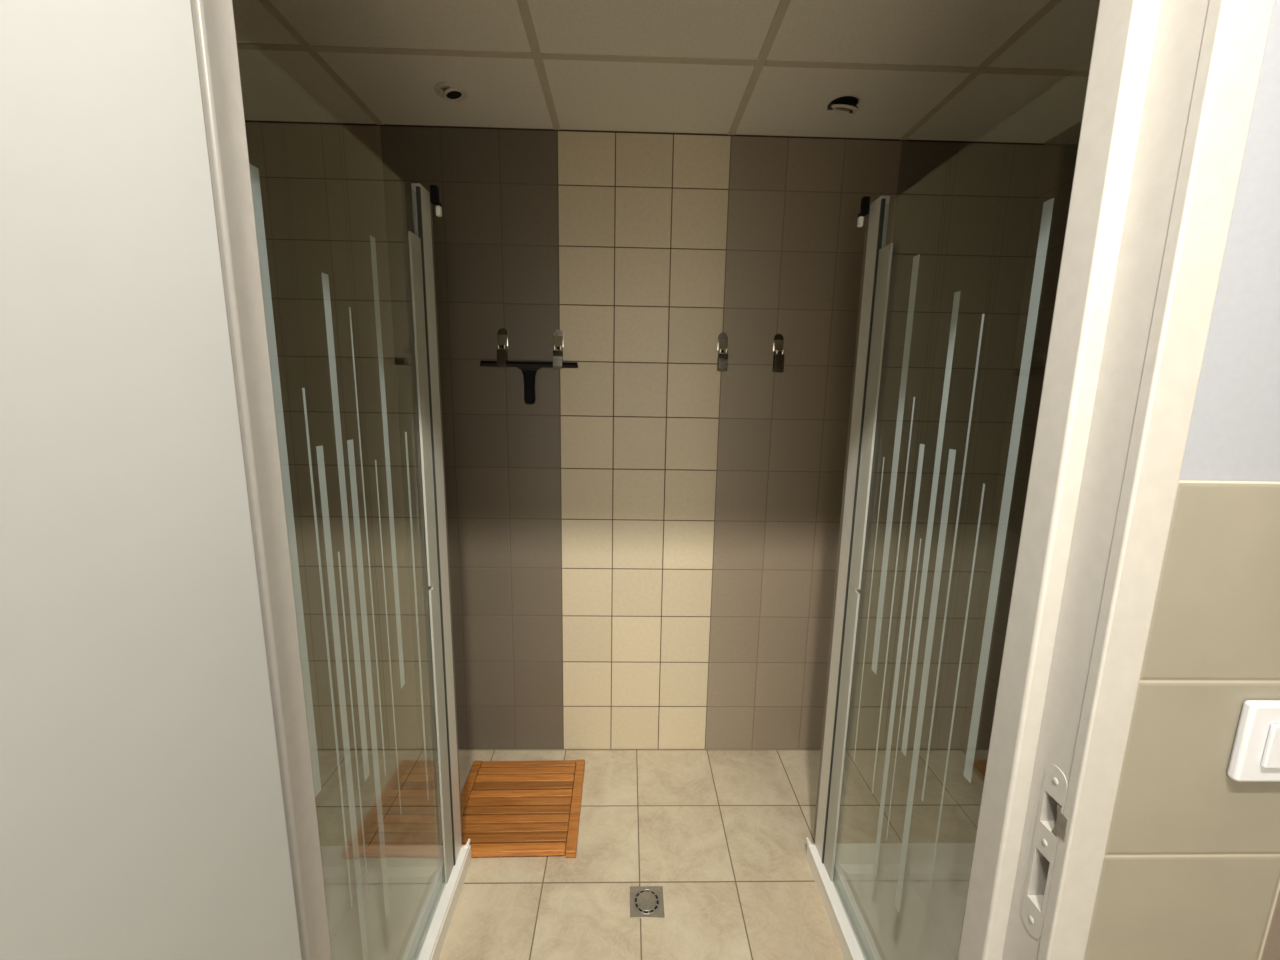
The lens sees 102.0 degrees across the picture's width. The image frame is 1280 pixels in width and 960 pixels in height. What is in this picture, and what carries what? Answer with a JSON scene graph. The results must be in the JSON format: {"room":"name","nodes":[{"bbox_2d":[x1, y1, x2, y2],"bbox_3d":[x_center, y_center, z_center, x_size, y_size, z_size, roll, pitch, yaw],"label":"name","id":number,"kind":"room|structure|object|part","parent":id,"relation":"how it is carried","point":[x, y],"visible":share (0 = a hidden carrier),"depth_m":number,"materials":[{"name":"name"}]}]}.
{"room":"shower room","nodes":[
{"label":"shower room","id":0,"kind":"room"},
{"bbox_2d":[245,120,1042,748],"bbox_3d":[-0.003,-0.150,2.029,3.000,2.600,0.120,1,10,-1],"label":"wall","id":1,"kind":"structure","parent":0,"point":[643,551],"depth_m":1.95,"materials":[{"name":"tile"}]},
{"bbox_2d":[497,328,507,367],"bbox_3d":[-0.500,-0.479,1.881,0.037,0.142,0.036,1,10,-1],"label":"coat hook","id":2,"kind":"object","parent":1,"relation":"attached to","point":[502,346],"visible":1,"depth_m":1.88,"materials":[{"name":"silver metal"}]},
{"bbox_2d":[480,361,577,403],"bbox_3d":[-0.407,-0.356,1.906,0.356,0.154,0.023,1,10,-1],"label":"squeegee","id":3,"kind":"object","parent":2,"relation":"hanging from","point":[529,369],"visible":1,"depth_m":1.89,"materials":[{"name":"black plastic"}]},
{"bbox_3d":[-0.405,-0.428,1.894,0.352,0.009,0.007,1,10,-1],"label":"rubber blade","id":4,"kind":"part","parent":3,"relation":"part of","materials":[{"name":"black plastic"}]},
{"bbox_3d":[-0.407,-0.341,1.908,0.054,0.122,0.023,1,10,-1],"label":"handle","id":5,"kind":"part","parent":3,"relation":"part of","materials":[{"name":"black plastic"}]},
{"bbox_2d":[553,329,563,368],"bbox_3d":[-0.299,-0.476,1.885,0.037,0.142,0.036,1,10,-1],"label":"coat hook","id":6,"kind":"object","parent":1,"relation":"attached to","point":[558,336],"visible":1,"depth_m":1.89,"materials":[{"name":"silver metal"}]},
{"bbox_2d":[717,333,727,371],"bbox_3d":[0.304,-0.469,1.900,0.037,0.142,0.036,1,10,-1],"label":"coat hook","id":7,"kind":"object","parent":1,"relation":"attached to","point":[722,361],"visible":1,"depth_m":1.90,"materials":[{"name":"silver metal"}]},
{"bbox_2d":[772,334,784,372],"bbox_3d":[0.511,-0.466,1.905,0.037,0.142,0.036,1,10,-1],"label":"coat hook","id":8,"kind":"object","parent":1,"relation":"attached to","point":[778,351],"visible":1,"depth_m":1.91,"materials":[{"name":"silver metal"}]},
{"bbox_2d":[315,749,984,959],"bbox_3d":[0.214,1.495,0.484,3.800,0.100,3.900,1,10,-1],"label":"floor","id":9,"kind":"structure","parent":0,"point":[723,832],"depth_m":1.76,"materials":[{"name":"tile"}]},
{"bbox_2d":[320,845,471,959],"bbox_3d":[-0.966,1.268,1.216,0.867,0.055,0.889,1,10,-1],"label":"shower tray","id":10,"kind":"object","parent":9,"relation":"on","point":[413,871],"visible":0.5,"depth_m":1.50,"materials":[{"name":"white plastic"}]},
{"bbox_2d":[249,163,469,959],"bbox_3d":[-0.547,0.284,1.068,0.062,1.949,0.915,1,10,-1],"label":"screen","id":11,"kind":"object","parent":10,"relation":"on","point":[421,242],"visible":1,"depth_m":1.20,"materials":[{"name":"clear glass"}]},
{"bbox_3d":[-0.549,1.239,1.227,0.030,0.012,0.899,1,10,-1],"label":"rail","id":12,"kind":"part","parent":11,"relation":"part of","materials":[{"name":"white ceramic"}]},
{"bbox_2d":[441,760,584,857],"bbox_3d":[-0.436,1.175,1.875,0.443,0.030,0.422,1,10,-2],"label":"wooden duckboard","id":13,"kind":"object","parent":9,"relation":"on","point":[509,808],"visible":0.83,"depth_m":1.84,"materials":[{"name":"brown wood"}]},
{"bbox_2d":[630,886,664,917],"bbox_3d":[0.020,1.254,1.541,0.100,0.005,0.096,1,10,-1],"label":"floor drain","id":14,"kind":"object","parent":9,"relation":"on","point":[645,901],"visible":1,"depth_m":1.54,"materials":[{"name":"metal"}]},
{"bbox_2d":[806,843,974,959],"bbox_3d":[0.975,1.293,1.263,0.842,0.055,0.889,1,10,-1],"label":"shower tray","id":15,"kind":"object","parent":9,"relation":"on","point":[928,925],"visible":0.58,"depth_m":1.53,"materials":[{"name":"white plastic"}]},
{"bbox_2d":[806,196,1053,959],"bbox_3d":[0.596,0.298,1.096,0.062,1.949,0.915,1,10,-1],"label":"screen","id":16,"kind":"object","parent":15,"relation":"on","point":[877,257],"visible":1,"depth_m":1.29,"materials":[{"name":"clear glass"}]},
{"bbox_3d":[0.567,1.254,1.254,0.030,0.012,0.899,1,10,-1],"label":"rail","id":17,"kind":"part","parent":16,"relation":"part of","materials":[{"name":"white ceramic"}]},
{"bbox_2d":[232,0,1099,142],"bbox_3d":[0.032,-1.106,1.084,2.800,0.062,1.412,1,10,-1],"label":"ceiling","id":18,"kind":"structure","parent":0,"point":[1013,71],"depth_m":1.41,"materials":[{"name":"paint"}]},
{"bbox_2d":[434,82,467,101],"bbox_3d":[-0.568,-1.159,1.559,0.094,0.022,0.094,1,10,-1],"label":"recessed light","id":19,"kind":"object","parent":18,"relation":"in","point":[454,92],"visible":1,"depth_m":1.54,"materials":[{"name":"paint"}]},
{"bbox_2d":[827,96,857,113],"bbox_3d":[0.624,-1.139,1.589,0.084,0.036,0.088,-4,11,-25],"label":"recessed light","id":20,"kind":"object","parent":18,"relation":"in","point":[846,104],"visible":1,"depth_m":1.58,"materials":[{"name":"paint"}]},
{"bbox_3d":[0.625,-1.135,1.584,0.058,0.018,0.056,1,10,-1],"label":"bulb","id":21,"kind":"part","parent":20,"relation":"part of","materials":[{"name":"white glass"}]},
{"bbox_2d":[960,121,1081,775],"bbox_3d":[1.463,0.001,1.310,0.100,2.600,1.412,1,10,-1],"label":"wall","id":22,"kind":"structure","parent":0,"point":[1059,153],"depth_m":1.90,"materials":[{"name":"tile"}]},
{"bbox_2d":[1084,0,1279,959],"bbox_3d":[0.231,0.066,0.529,3.800,2.700,0.095,1,10,-1],"label":"wall","id":23,"kind":"structure","parent":0,"point":[1191,866],"depth_m":0.51,"materials":[{"name":"paint"}]},
{"bbox_2d":[0,0,301,959],"bbox_3d":[-0.384,0.463,0.131,0.162,2.018,0.826,1,10,0],"label":"door","id":24,"kind":"structure","parent":23,"relation":"in","point":[142,812],"depth_m":0.35,"materials":[{"name":"white paint"}]},
{"bbox_2d":[190,0,1274,959],"bbox_3d":[0.020,0.375,0.576,0.927,2.068,0.101,1,10,-1],"label":"trim","id":25,"kind":"structure","parent":23,"relation":"attached to","point":[1172,85],"depth_m":0.50,"materials":[{"name":"paint"}]},
{"bbox_3d":[0.442,0.409,0.568,0.001,0.210,0.028,1,10,-1],"label":"strike plate","id":26,"kind":"part","parent":25,"relation":"part of","materials":[{"name":"metal"}]},
{"bbox_2d":[1227,700,1279,781],"bbox_3d":[0.642,0.262,0.517,0.087,0.087,0.015,1,10,-1],"label":"light switch","id":27,"kind":"object","parent":23,"relation":"attached to","point":[1255,755],"visible":1,"depth_m":0.51,"materials":[{"name":"white plastic"}]}
]}

